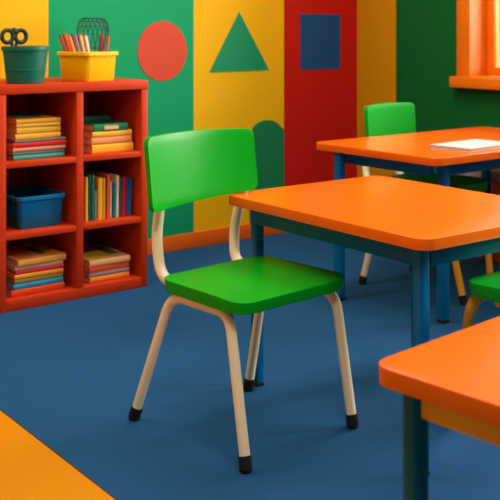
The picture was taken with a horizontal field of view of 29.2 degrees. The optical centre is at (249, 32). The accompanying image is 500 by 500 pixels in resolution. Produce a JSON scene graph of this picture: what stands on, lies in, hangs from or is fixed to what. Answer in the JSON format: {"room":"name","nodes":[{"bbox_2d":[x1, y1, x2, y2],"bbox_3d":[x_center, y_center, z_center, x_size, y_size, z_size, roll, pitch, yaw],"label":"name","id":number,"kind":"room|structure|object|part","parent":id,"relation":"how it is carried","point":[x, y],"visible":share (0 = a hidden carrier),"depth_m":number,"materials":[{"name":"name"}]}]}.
{"room":"classroom","nodes":[
{"label":"classroom","id":0,"kind":"room"},
{"bbox_2d":[0,0,356,238],"bbox_3d":[-1.903,-0.200,3.554,6.508,2.500,0.163,0,0,-37],"label":"wall","id":1,"kind":"structure","parent":0,"point":[311,107],"depth_m":4.84,"materials":[{"name":"paint"}]},
{"bbox_2d":[137,21,186,80],"bbox_3d":[-0.418,0.086,4.593,0.276,0.286,0.003,0,0,-37],"label":"circle","id":2,"kind":"object","parent":1,"relation":"attached to","point":[162,49],"visible":1,"depth_m":4.59,"materials":[{"name":"red paint"}]},
{"bbox_2d":[147,223,286,254],"bbox_3d":[-1.835,1.012,3.499,6.148,0.075,0.014,0,0,-37],"label":"baseboard","id":3,"kind":"structure","parent":1,"relation":"attached to","point":[220,235],"depth_m":4.72,"materials":[{"name":"orange paint"}]},
{"bbox_2d":[209,12,268,72],"bbox_3d":[-0.051,0.044,4.874,0.381,0.305,0.003,0,0,-37],"label":"triangle","id":4,"kind":"object","parent":1,"relation":"attached to","point":[239,51],"visible":1,"depth_m":4.87,"materials":[{"name":"green"}]},
{"bbox_2d":[249,120,283,222],"bbox_3d":[0.088,0.713,4.981,0.229,0.522,0.003,0,0,-37],"label":"arch","id":5,"kind":"object","parent":1,"relation":"attached to","point":[268,134],"visible":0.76,"depth_m":4.99,"materials":[{"name":"green paint"}]},
{"bbox_2d":[0,232,499,499],"bbox_3d":[0.074,1.110,0.977,6.508,0.120,6.660,0,0,-37],"label":"floor","id":6,"kind":"structure","parent":0,"point":[71,371],"depth_m":2.80,"materials":[{"name":"blue carpet"}]},
{"bbox_2d":[0,409,117,499],"bbox_3d":[-1.389,1.046,1.707,2.275,0.006,2.040,0,0,-37],"label":"floor mat","id":7,"kind":"object","parent":6,"relation":"on","point":[30,469],"visible":1,"depth_m":2.27,"materials":[{"name":"orange plastic"}]},
{"bbox_2d":[0,77,147,313],"bbox_3d":[-0.823,0.623,3.964,0.653,0.855,0.468,0,0,-37],"label":"bookshelf","id":8,"kind":"object","parent":6,"relation":"on","point":[123,99],"visible":0.62,"depth_m":3.89,"materials":[{"name":"red paint"}]},
{"bbox_3d":[-1.069,0.641,3.777,0.031,0.818,0.466,0,0,-38],"label":"panel","id":9,"kind":"part","parent":8,"relation":"part of","materials":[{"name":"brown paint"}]},
{"bbox_2d":[1,46,49,83],"bbox_3d":[-0.873,0.122,3.729,0.185,0.144,0.185,0,0,-37],"label":"bucket","id":10,"kind":"object","parent":8,"relation":"on","point":[22,64],"visible":0.99,"depth_m":3.66,"materials":[{"name":"teal plastic"}]},
{"bbox_2d":[0,28,27,45],"bbox_3d":[-0.909,0.075,3.701,0.120,0.192,0.028,0,0,-37],"label":"scissors","id":11,"kind":"object","parent":10,"relation":"in","point":[14,32],"visible":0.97,"depth_m":3.69,"materials":[{"name":"black plastic"}]},
{"bbox_3d":[-0.926,0.046,3.683,0.070,0.132,0.016,0,0,-38],"label":"handle","id":12,"kind":"part","parent":11,"relation":"part of","materials":[{"name":"black plastic"}]},
{"bbox_3d":[-0.892,0.046,3.720,0.070,0.132,0.016,0,0,-38],"label":"handle","id":13,"kind":"part","parent":11,"relation":"part of","materials":[{"name":"black plastic"}]},
{"bbox_2d":[6,281,64,296],"bbox_3d":[-0.897,0.995,3.823,0.221,0.025,0.254,0,0,-37],"label":"book","id":14,"kind":"object","parent":8,"relation":"on","point":[59,285],"visible":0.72,"depth_m":3.71,"materials":[{"name":"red paper"}]},
{"bbox_2d":[6,276,62,289],"bbox_3d":[-0.895,0.972,3.821,0.208,0.019,0.244,0,0,-38],"label":"book","id":15,"kind":"object","parent":14,"relation":"on","point":[57,279],"visible":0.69,"depth_m":3.72,"materials":[{"name":"teal paper"}]},
{"bbox_2d":[6,272,62,284],"bbox_3d":[-0.891,0.953,3.824,0.202,0.017,0.239,0,0,-37],"label":"book","id":16,"kind":"object","parent":15,"relation":"on","point":[37,278],"visible":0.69,"depth_m":3.72,"materials":[{"name":"brown paper"}]},
{"bbox_2d":[6,268,62,279],"bbox_3d":[-0.890,0.935,3.821,0.204,0.017,0.239,0,0,-37],"label":"book","id":17,"kind":"object","parent":16,"relation":"on","point":[58,270],"visible":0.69,"depth_m":3.72,"materials":[{"name":"orange paper"}]},
{"bbox_2d":[6,263,63,274],"bbox_3d":[-0.884,0.918,3.823,0.200,0.015,0.234,0,0,-37],"label":"book","id":18,"kind":"object","parent":17,"relation":"on","point":[61,265],"visible":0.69,"depth_m":3.73,"materials":[{"name":"red paper"}]},
{"bbox_2d":[6,260,62,270],"bbox_3d":[-0.889,0.903,3.821,0.202,0.013,0.234,0,0,-37],"label":"book","id":19,"kind":"object","parent":18,"relation":"on","point":[9,266],"visible":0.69,"depth_m":3.72,"materials":[{"name":"beige paper"}]},
{"bbox_2d":[6,243,65,267],"bbox_3d":[-0.882,0.882,3.820,0.205,0.027,0.239,0,0,-40],"label":"book","id":20,"kind":"object","parent":19,"relation":"on","point":[36,253],"visible":0.97,"depth_m":3.77,"materials":[{"name":"orange paper"}]},
{"bbox_3d":[-0.916,0.870,3.791,0.080,0.001,0.170,0,0,-40],"label":"panel","id":21,"kind":"part","parent":20,"relation":"part of","materials":[{"name":"orange paper"}]},
{"bbox_3d":[-0.869,0.870,3.849,0.033,0.001,0.160,0,0,-40],"label":"panel","id":22,"kind":"part","parent":20,"relation":"part of","materials":[{"name":"green"}]},
{"bbox_2d":[6,152,64,160],"bbox_3d":[-0.891,0.479,3.824,0.212,0.017,0.244,0,0,-37],"label":"book","id":23,"kind":"object","parent":8,"relation":"on","point":[56,154],"visible":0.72,"depth_m":3.72,"materials":[{"name":"teal paper"}]},
{"bbox_2d":[6,148,64,155],"bbox_3d":[-0.892,0.463,3.825,0.218,0.014,0.239,0,0,-37],"label":"book","id":24,"kind":"object","parent":23,"relation":"on","point":[59,149],"visible":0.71,"depth_m":3.72,"materials":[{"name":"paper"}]},
{"bbox_2d":[6,144,65,151],"bbox_3d":[-0.890,0.448,3.825,0.221,0.014,0.244,0,0,-37],"label":"book","id":25,"kind":"object","parent":24,"relation":"on","point":[62,145],"visible":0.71,"depth_m":3.72,"materials":[{"name":"brown paper"}]},
{"bbox_2d":[6,139,66,147],"bbox_3d":[-0.888,0.431,3.824,0.226,0.018,0.244,0,0,-37],"label":"book","id":26,"kind":"object","parent":25,"relation":"on","point":[62,141],"visible":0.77,"depth_m":3.72,"materials":[{"name":"red paper"}]},
{"bbox_2d":[6,136,65,142],"bbox_3d":[-0.883,0.416,3.828,0.216,0.009,0.229,0,0,-37],"label":"book","id":27,"kind":"object","parent":26,"relation":"on","point":[61,137],"visible":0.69,"depth_m":3.73,"materials":[{"name":"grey paper"}]},
{"bbox_2d":[6,131,60,139],"bbox_3d":[-0.890,0.400,3.817,0.191,0.021,0.219,0,0,-39],"label":"book","id":28,"kind":"object","parent":27,"relation":"on","point":[11,136],"visible":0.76,"depth_m":3.72,"materials":[{"name":"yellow paper"}]},
{"bbox_2d":[6,125,60,133],"bbox_3d":[-0.886,0.377,3.819,0.184,0.024,0.214,0,0,-37],"label":"book","id":29,"kind":"object","parent":28,"relation":"on","point":[41,129],"visible":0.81,"depth_m":3.73,"materials":[{"name":"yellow paper"}]},
{"bbox_2d":[6,122,60,127],"bbox_3d":[-0.884,0.357,3.818,0.182,0.013,0.214,0,0,-36],"label":"book","id":30,"kind":"object","parent":29,"relation":"on","point":[45,123],"visible":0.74,"depth_m":3.73,"materials":[{"name":"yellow paper"}]},
{"bbox_2d":[6,114,60,123],"bbox_3d":[-0.887,0.341,3.819,0.186,0.017,0.219,0,0,-37],"label":"book","id":31,"kind":"object","parent":30,"relation":"on","point":[43,118],"visible":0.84,"depth_m":3.74,"materials":[{"name":"orange paper"}]},
{"bbox_2d":[6,113,39,118],"bbox_3d":[-0.929,0.328,3.814,0.154,0.008,0.120,0,0,40],"label":"book","id":32,"kind":"object","parent":31,"relation":"on","point":[8,115],"visible":0.91,"depth_m":3.78,"materials":[{"name":"green paper"}]},
{"bbox_2d":[6,185,65,229],"bbox_3d":[-0.891,0.696,3.842,0.212,0.126,0.278,0,0,-38],"label":"storage bin","id":33,"kind":"object","parent":8,"relation":"on","point":[27,206],"visible":0.98,"depth_m":3.75,"materials":[{"name":"blue plastic"}]},
{"bbox_3d":[-0.960,0.641,4.145,0.588,0.818,0.010,0,0,-38],"label":"panel","id":34,"kind":"part","parent":8,"relation":"part of","materials":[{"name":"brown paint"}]},
{"bbox_2d":[83,176,87,221],"bbox_3d":[-0.703,0.670,3.926,0.011,0.178,0.154,0,0,-37],"label":"book","id":35,"kind":"object","parent":8,"relation":"on","point":[85,179],"visible":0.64,"depth_m":3.87,"materials":[{"name":"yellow paper"}]},
{"bbox_2d":[83,173,90,220],"bbox_3d":[-0.694,0.666,3.936,0.013,0.186,0.154,0,0,-37],"label":"book","id":36,"kind":"object","parent":8,"relation":"on","point":[84,174],"visible":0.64,"depth_m":3.88,"materials":[{"name":"teal paper"}]},
{"bbox_2d":[57,51,117,81],"bbox_3d":[-0.667,0.136,3.944,0.202,0.118,0.182,0,0,41],"label":"storage bin","id":37,"kind":"object","parent":8,"relation":"on","point":[86,66],"visible":0.93,"depth_m":3.88,"materials":[{"name":"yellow plastic"}]},
{"bbox_2d":[59,35,66,51],"bbox_3d":[-0.747,0.097,3.928,0.070,0.182,0.013,0,0,-16],"label":"marker","id":38,"kind":"object","parent":37,"relation":"in","point":[60,36],"visible":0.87,"depth_m":3.92,"materials":[{"name":"brown plastic"}]},
{"bbox_2d":[63,34,70,51],"bbox_3d":[-0.729,0.095,3.924,0.075,0.185,0.013,0,0,-1],"label":"marker","id":39,"kind":"object","parent":37,"relation":"in","point":[64,35],"visible":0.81,"depth_m":3.92,"materials":[{"name":"red plastic"}]},
{"bbox_2d":[68,34,75,51],"bbox_3d":[-0.713,0.097,3.940,0.068,0.182,0.013,0,0,4],"label":"marker","id":40,"kind":"object","parent":37,"relation":"in","point":[69,36],"visible":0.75,"depth_m":3.94,"materials":[{"name":"orange plastic"}]},
{"bbox_2d":[74,33,80,51],"bbox_3d":[-0.698,0.094,3.957,0.062,0.187,0.013,0,0,11],"label":"marker","id":41,"kind":"object","parent":37,"relation":"in","point":[75,35],"visible":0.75,"depth_m":3.96,"materials":[{"name":"pink plastic"}]},
{"bbox_2d":[79,34,85,51],"bbox_3d":[-0.682,0.095,3.974,0.057,0.184,0.013,0,0,19],"label":"marker","id":42,"kind":"object","parent":37,"relation":"in","point":[80,35],"visible":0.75,"depth_m":3.97,"materials":[{"name":"plastic"}]},
{"bbox_2d":[84,34,89,51],"bbox_3d":[-0.667,0.097,3.991,0.053,0.181,0.013,0,0,29],"label":"marker","id":43,"kind":"object","parent":37,"relation":"in","point":[85,36],"visible":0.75,"depth_m":3.99,"materials":[{"name":"beige plastic"}]},
{"bbox_2d":[77,18,108,50],"bbox_3d":[-0.685,0.064,4.183,0.141,0.259,0.141,0,0,-37],"label":"wire basket","id":44,"kind":"object","parent":37,"relation":"in","point":[96,19],"visible":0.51,"depth_m":4.15,"materials":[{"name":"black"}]},
{"bbox_2d":[100,33,102,51],"bbox_3d":[-0.615,0.093,3.971,0.014,0.187,0.026,0,0,4],"label":"marker","id":45,"kind":"object","parent":37,"relation":"in","point":[101,34],"visible":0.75,"depth_m":3.97,"materials":[{"name":"red plastic"}]},
{"bbox_2d":[106,34,109,51],"bbox_3d":[-0.593,0.096,3.966,0.011,0.180,0.042,0,0,24],"label":"marker","id":46,"kind":"object","parent":37,"relation":"in","point":[108,36],"visible":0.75,"depth_m":3.97,"materials":[{"name":"red plastic"}]},
{"bbox_2d":[83,172,93,220],"bbox_3d":[-0.681,0.667,3.943,0.013,0.184,0.154,0,0,-37],"label":"book","id":47,"kind":"object","parent":8,"relation":"on","point":[92,175],"visible":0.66,"depth_m":3.88,"materials":[{"name":"teal paper"}]},
{"bbox_2d":[94,190,96,219],"bbox_3d":[-0.671,0.699,3.951,0.009,0.120,0.154,0,0,-37],"label":"book","id":48,"kind":"object","parent":8,"relation":"on","point":[95,191],"visible":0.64,"depth_m":3.89,"materials":[{"name":"grey paper"}]},
{"bbox_2d":[94,176,101,219],"bbox_3d":[-0.655,0.675,3.963,0.022,0.168,0.154,0,0,-37],"label":"book","id":49,"kind":"object","parent":8,"relation":"on","point":[97,180],"visible":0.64,"depth_m":3.90,"materials":[{"name":"orange paper"}]},
{"bbox_2d":[89,171,109,218],"bbox_3d":[-0.626,0.670,3.986,0.015,0.178,0.154,0,0,-37],"label":"book","id":50,"kind":"object","parent":8,"relation":"on","point":[106,176],"visible":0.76,"depth_m":3.93,"materials":[{"name":"orange paper"}]},
{"bbox_2d":[94,175,104,218],"bbox_3d":[-0.642,0.676,3.979,0.013,0.166,0.154,0,0,-37],"label":"book","id":51,"kind":"object","parent":8,"relation":"on","point":[103,179],"visible":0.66,"depth_m":3.92,"materials":[{"name":"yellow paper"}]},
{"bbox_2d":[83,271,128,282],"bbox_3d":[-0.642,0.997,4.009,0.182,0.021,0.234,0,0,-37],"label":"book","id":52,"kind":"object","parent":8,"relation":"on","point":[121,274],"visible":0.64,"depth_m":3.91,"materials":[{"name":"orange paper"}]},
{"bbox_2d":[83,267,128,277],"bbox_3d":[-0.641,0.977,4.010,0.184,0.017,0.229,0,0,-37],"label":"book","id":53,"kind":"object","parent":52,"relation":"on","point":[124,269],"visible":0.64,"depth_m":3.91,"materials":[{"name":"grey paper"}]},
{"bbox_2d":[83,261,128,272],"bbox_3d":[-0.642,0.956,4.008,0.184,0.023,0.229,0,0,-37],"label":"book","id":54,"kind":"object","parent":53,"relation":"on","point":[122,264],"visible":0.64,"depth_m":3.91,"materials":[{"name":"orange paper"}]},
{"bbox_2d":[83,245,129,267],"bbox_3d":[-0.641,0.930,4.010,0.186,0.027,0.239,0,0,-37],"label":"book","id":55,"kind":"object","parent":54,"relation":"on","point":[93,256],"visible":0.84,"depth_m":3.96,"materials":[{"name":"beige paper"}]},
{"bbox_3d":[-0.702,0.918,4.039,0.105,0.001,0.050,0,0,-37],"label":"panel","id":56,"kind":"part","parent":55,"relation":"part of","materials":[{"name":"green"}]},
{"bbox_3d":[-0.649,0.918,3.966,0.105,0.001,0.110,0,0,-36],"label":"panel","id":57,"kind":"part","parent":55,"relation":"part of","materials":[{"name":"yellow paper"}]},
{"bbox_3d":[-0.610,0.918,4.057,0.045,0.001,0.150,0,0,-36],"label":"panel","id":58,"kind":"part","parent":55,"relation":"part of","materials":[{"name":"green"}]},
{"bbox_2d":[83,142,132,153],"bbox_3d":[-0.631,0.470,4.017,0.190,0.035,0.234,0,0,-37],"label":"book","id":59,"kind":"object","parent":8,"relation":"on","point":[125,146],"visible":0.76,"depth_m":3.92,"materials":[{"name":"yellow paper"}]},
{"bbox_2d":[83,135,131,144],"bbox_3d":[-0.634,0.438,4.015,0.186,0.028,0.229,0,0,-37],"label":"book","id":60,"kind":"object","parent":59,"relation":"on","point":[125,138],"visible":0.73,"depth_m":3.92,"materials":[{"name":"orange paper"}]},
{"bbox_2d":[83,129,131,137],"bbox_3d":[-0.631,0.412,4.013,0.184,0.022,0.224,0,0,-38],"label":"book","id":61,"kind":"object","parent":60,"relation":"on","point":[129,131],"visible":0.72,"depth_m":3.92,"materials":[{"name":"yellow paper"}]},
{"bbox_2d":[83,120,127,131],"bbox_3d":[-0.629,0.385,4.001,0.158,0.029,0.206,0,0,-37],"label":"book","id":62,"kind":"object","parent":61,"relation":"on","point":[111,125],"visible":0.85,"depth_m":3.93,"materials":[{"name":"green paper"}]},
{"bbox_2d":[83,113,109,122],"bbox_3d":[-0.672,0.358,4.038,0.125,0.026,0.124,0,0,-34],"label":"book","id":63,"kind":"object","parent":62,"relation":"on","point":[94,117],"visible":0.65,"depth_m":4.00,"materials":[{"name":"teal paper"}]},
{"bbox_2d":[99,171,118,216],"bbox_3d":[-0.591,0.673,4.012,0.014,0.172,0.154,0,0,-37],"label":"book","id":64,"kind":"object","parent":8,"relation":"on","point":[114,178],"visible":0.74,"depth_m":3.95,"materials":[{"name":"beige paper"}]},
{"bbox_2d":[109,181,111,217],"bbox_3d":[-0.616,0.684,3.998,0.009,0.150,0.154,0,0,-37],"label":"book","id":65,"kind":"object","parent":8,"relation":"on","point":[110,190],"visible":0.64,"depth_m":3.94,"materials":[{"name":"beige paper"}]},
{"bbox_2d":[111,183,115,217],"bbox_3d":[-0.604,0.689,4.003,0.016,0.140,0.154,0,0,-37],"label":"book","id":66,"kind":"object","parent":8,"relation":"on","point":[113,184],"visible":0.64,"depth_m":3.94,"materials":[{"name":"teal paper"}]},
{"bbox_3d":[-0.578,0.641,4.154,0.029,0.818,0.466,0,0,-38],"label":"panel","id":67,"kind":"part","parent":8,"relation":"part of","materials":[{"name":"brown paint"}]},
{"bbox_2d":[111,173,125,216],"bbox_3d":[-0.567,0.677,4.030,0.020,0.163,0.154,0,0,-37],"label":"book","id":68,"kind":"object","parent":8,"relation":"on","point":[123,185],"visible":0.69,"depth_m":3.97,"materials":[{"name":"red paper"}]},
{"bbox_2d":[118,177,121,216],"bbox_3d":[-0.582,0.679,4.023,0.015,0.160,0.154,0,0,-37],"label":"book","id":69,"kind":"object","parent":8,"relation":"on","point":[120,179],"visible":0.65,"depth_m":3.96,"materials":[{"name":"teal paper"}]},
{"bbox_2d":[116,174,131,215],"bbox_3d":[-0.545,0.680,4.048,0.022,0.156,0.154,0,0,-37],"label":"book","id":70,"kind":"object","parent":8,"relation":"on","point":[129,189],"visible":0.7,"depth_m":3.99,"materials":[{"name":"blue paper"}]},
{"bbox_2d":[125,177,127,215],"bbox_3d":[-0.558,0.679,4.041,0.013,0.160,0.154,0,0,-37],"label":"book","id":71,"kind":"object","parent":8,"relation":"on","point":[126,187],"visible":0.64,"depth_m":3.98,"materials":[{"name":"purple paper"}]},
{"bbox_2d":[128,128,358,473],"bbox_3d":[-0.021,0.667,2.619,0.483,0.765,0.528,0,0,-43],"label":"chair","id":72,"kind":"object","parent":6,"relation":"on","point":[182,167],"visible":1,"depth_m":2.64,"materials":[{"name":"green plastic"}]},
{"bbox_3d":[-0.233,0.535,2.684,0.045,0.349,0.143,0,0,-32],"label":"post","id":73,"kind":"part","parent":72,"relation":"part of","materials":[{"name":"beige metal"}]},
{"bbox_3d":[-0.210,0.856,2.550,0.255,0.348,0.053,0,0,36],"label":"leg","id":74,"kind":"part","parent":72,"relation":"part of","materials":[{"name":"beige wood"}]},
{"bbox_3d":[-0.146,0.389,2.788,0.398,0.209,0.073,0,0,-43],"label":"backrest","id":75,"kind":"part","parent":72,"relation":"part of","materials":[{"name":"green plastic"}]},
{"bbox_3d":[-0.054,0.856,2.384,0.045,0.348,0.212,0,0,-33],"label":"leg","id":76,"kind":"part","parent":72,"relation":"part of","materials":[{"name":"beige metal"}]},
{"bbox_3d":[-0.025,0.535,2.885,0.069,0.349,0.162,0,0,-13],"label":"post","id":77,"kind":"part","parent":72,"relation":"part of","materials":[{"name":"beige metal"}]},
{"bbox_3d":[0.011,0.672,2.584,0.405,0.034,0.344,0,0,-43],"label":"seat","id":78,"kind":"part","parent":72,"relation":"part of","materials":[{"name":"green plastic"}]},
{"bbox_3d":[0.067,0.855,2.769,0.199,0.346,0.043,0,0,42],"label":"leg","id":79,"kind":"part","parent":72,"relation":"part of","materials":[{"name":"beige metal"}]},
{"bbox_3d":[0.208,0.855,2.623,0.033,0.347,0.210,0,0,-43],"label":"leg","id":80,"kind":"part","parent":72,"relation":"part of","materials":[{"name":"beige metal"}]},
{"bbox_2d":[229,176,499,474],"bbox_3d":[0.415,0.763,2.717,0.635,0.573,0.800,0,0,-37],"label":"table","id":81,"kind":"object","parent":6,"relation":"on","point":[421,225],"visible":0.8,"depth_m":2.55,"materials":[{"name":"orange laminate"}]},
{"bbox_3d":[0.022,0.772,2.865,0.033,0.533,0.033,0,0,-37],"label":"leg","id":82,"kind":"part","parent":81,"relation":"part of","materials":[{"name":"blue metal"}]},
{"bbox_3d":[0.524,0.772,3.004,0.033,0.533,0.033,0,0,-37],"label":"leg","id":83,"kind":"part","parent":81,"relation":"part of","materials":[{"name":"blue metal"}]},
{"bbox_3d":[0.407,0.772,2.283,0.033,0.533,0.033,0,0,-37],"label":"leg","id":84,"kind":"part","parent":81,"relation":"part of","materials":[{"name":"blue metal"}]},
{"bbox_2d":[317,126,499,323],"bbox_3d":[0.876,0.744,3.930,1.080,0.612,0.650,0,0,-38],"label":"table","id":85,"kind":"object","parent":6,"relation":"on","point":[412,153],"visible":0.79,"depth_m":3.64,"materials":[{"name":"orange laminate"}]},
{"bbox_3d":[0.352,0.752,3.775,0.037,0.572,0.037,0,0,-38],"label":"leg","id":86,"kind":"part","parent":85,"relation":"part of","materials":[{"name":"blue metal"}]},
{"bbox_3d":[0.701,0.752,3.485,0.037,0.572,0.037,0,0,-38],"label":"leg","id":87,"kind":"part","parent":85,"relation":"part of","materials":[{"name":"blue metal"}]},
{"bbox_2d":[430,139,499,151],"bbox_3d":[0.857,0.431,3.686,0.290,0.012,0.185,0,0,-41],"label":"notebook","id":88,"kind":"object","parent":85,"relation":"on","point":[473,145],"visible":1,"depth_m":3.63,"materials":[{"name":"grey paper"}]},
{"bbox_3d":[1.083,0.752,4.400,0.037,0.572,0.037,0,0,-38],"label":"leg","id":89,"kind":"part","parent":85,"relation":"part of","materials":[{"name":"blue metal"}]},
{"bbox_2d":[358,102,492,304],"bbox_3d":[0.744,0.679,4.008,0.424,0.741,0.580,0,0,-43],"label":"chair","id":90,"kind":"object","parent":6,"relation":"on","point":[381,119],"visible":0.36,"depth_m":4.11,"materials":[{"name":"green plastic"}]},
{"bbox_3d":[0.524,0.519,4.110,0.069,0.279,0.160,0,0,-13],"label":"post","id":91,"kind":"part","parent":90,"relation":"part of","materials":[{"name":"beige metal"}]},
{"bbox_3d":[0.566,0.830,3.960,0.240,0.398,0.053,0,0,37],"label":"leg","id":92,"kind":"part","parent":90,"relation":"part of","materials":[{"name":"beige metal"}]},
{"bbox_3d":[0.612,0.400,4.219,0.329,0.181,0.047,0,0,-43],"label":"backrest","id":93,"kind":"part","parent":90,"relation":"part of","materials":[{"name":"green plastic"}]},
{"bbox_3d":[0.757,0.621,3.978,0.334,0.034,0.356,0,0,-43],"label":"seat","id":94,"kind":"part","parent":90,"relation":"part of","materials":[{"name":"green plastic"}]},
{"bbox_3d":[0.741,0.830,3.791,0.036,0.398,0.253,0,0,-45],"label":"leg","id":95,"kind":"part","parent":90,"relation":"part of","materials":[{"name":"gold metal"}]},
{"bbox_3d":[0.931,0.830,3.988,0.050,0.398,0.227,0,0,-35],"label":"leg","id":96,"kind":"part","parent":90,"relation":"part of","materials":[{"name":"gold metal"}]},
{"bbox_2d":[379,316,499,499],"bbox_3d":[0.681,0.767,1.321,0.620,0.565,0.820,0,0,-43],"label":"table","id":97,"kind":"object","parent":6,"relation":"on","point":[451,381],"visible":1,"depth_m":1.39,"materials":[{"name":"orange laminate"}]},
{"bbox_3d":[0.243,0.776,1.407,0.032,0.525,0.032,0,0,-43],"label":"leg","id":98,"kind":"part","parent":97,"relation":"part of","materials":[{"name":"teal metal"}]},
{"bbox_2d":[455,168,499,261],"bbox_3d":[1.434,0.844,4.129,0.162,0.412,1.325,0,0,-37],"label":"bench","id":99,"kind":"object","parent":6,"relation":"on","point":[495,173],"visible":0.06,"depth_m":4.42,"materials":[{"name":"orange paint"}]},
{"bbox_2d":[462,271,499,329],"bbox_3d":[0.765,0.647,2.414,0.453,0.805,0.590,0,0,-38],"label":"chair","id":100,"kind":"object","parent":6,"relation":"on","point":[483,288],"visible":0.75,"depth_m":2.39,"materials":[{"name":"green plastic"}]},
{"bbox_3d":[0.575,0.836,2.504,0.181,0.393,0.188,0,0,-38],"label":"leg","id":101,"kind":"part","parent":100,"relation":"part of","materials":[{"name":"gold metal"}]},
{"bbox_3d":[0.800,0.630,2.366,0.406,0.034,0.380,0,0,-38],"label":"seat","id":102,"kind":"part","parent":100,"relation":"part of","materials":[{"name":"green plastic"}]},
{"bbox_2d":[357,0,499,176],"bbox_3d":[2.641,-0.200,2.846,0.160,2.500,6.500,0,0,-37],"label":"wall","id":103,"kind":"structure","parent":0,"point":[407,49],"depth_m":5.02,"materials":[{"name":"green paint"}]},
{"bbox_2d":[449,0,499,89],"bbox_3d":[1.575,-0.450,4.184,0.213,1.440,1.650,0,0,-37],"label":"window","id":104,"kind":"structure","parent":103,"relation":"in","point":[477,20],"depth_m":4.76,"materials":[{"name":"orange paint"}]},
{"bbox_3d":[1.530,-0.476,4.152,0.011,1.388,1.625,0,0,-38],"label":"casing","id":105,"kind":"part","parent":104,"relation":"part of","materials":[{"name":"orange paint"}]},
{"bbox_3d":[1.514,0.242,4.136,0.058,0.055,1.650,0,0,-38],"label":"sill","id":106,"kind":"part","parent":104,"relation":"part of","materials":[{"name":"orange paint"}]},
{"bbox_3d":[1.643,-0.437,4.239,0.036,1.300,1.459,0,0,-38],"label":"sash","id":107,"kind":"part","parent":104,"relation":"part of","materials":[{"name":"orange paint"}]}
]}

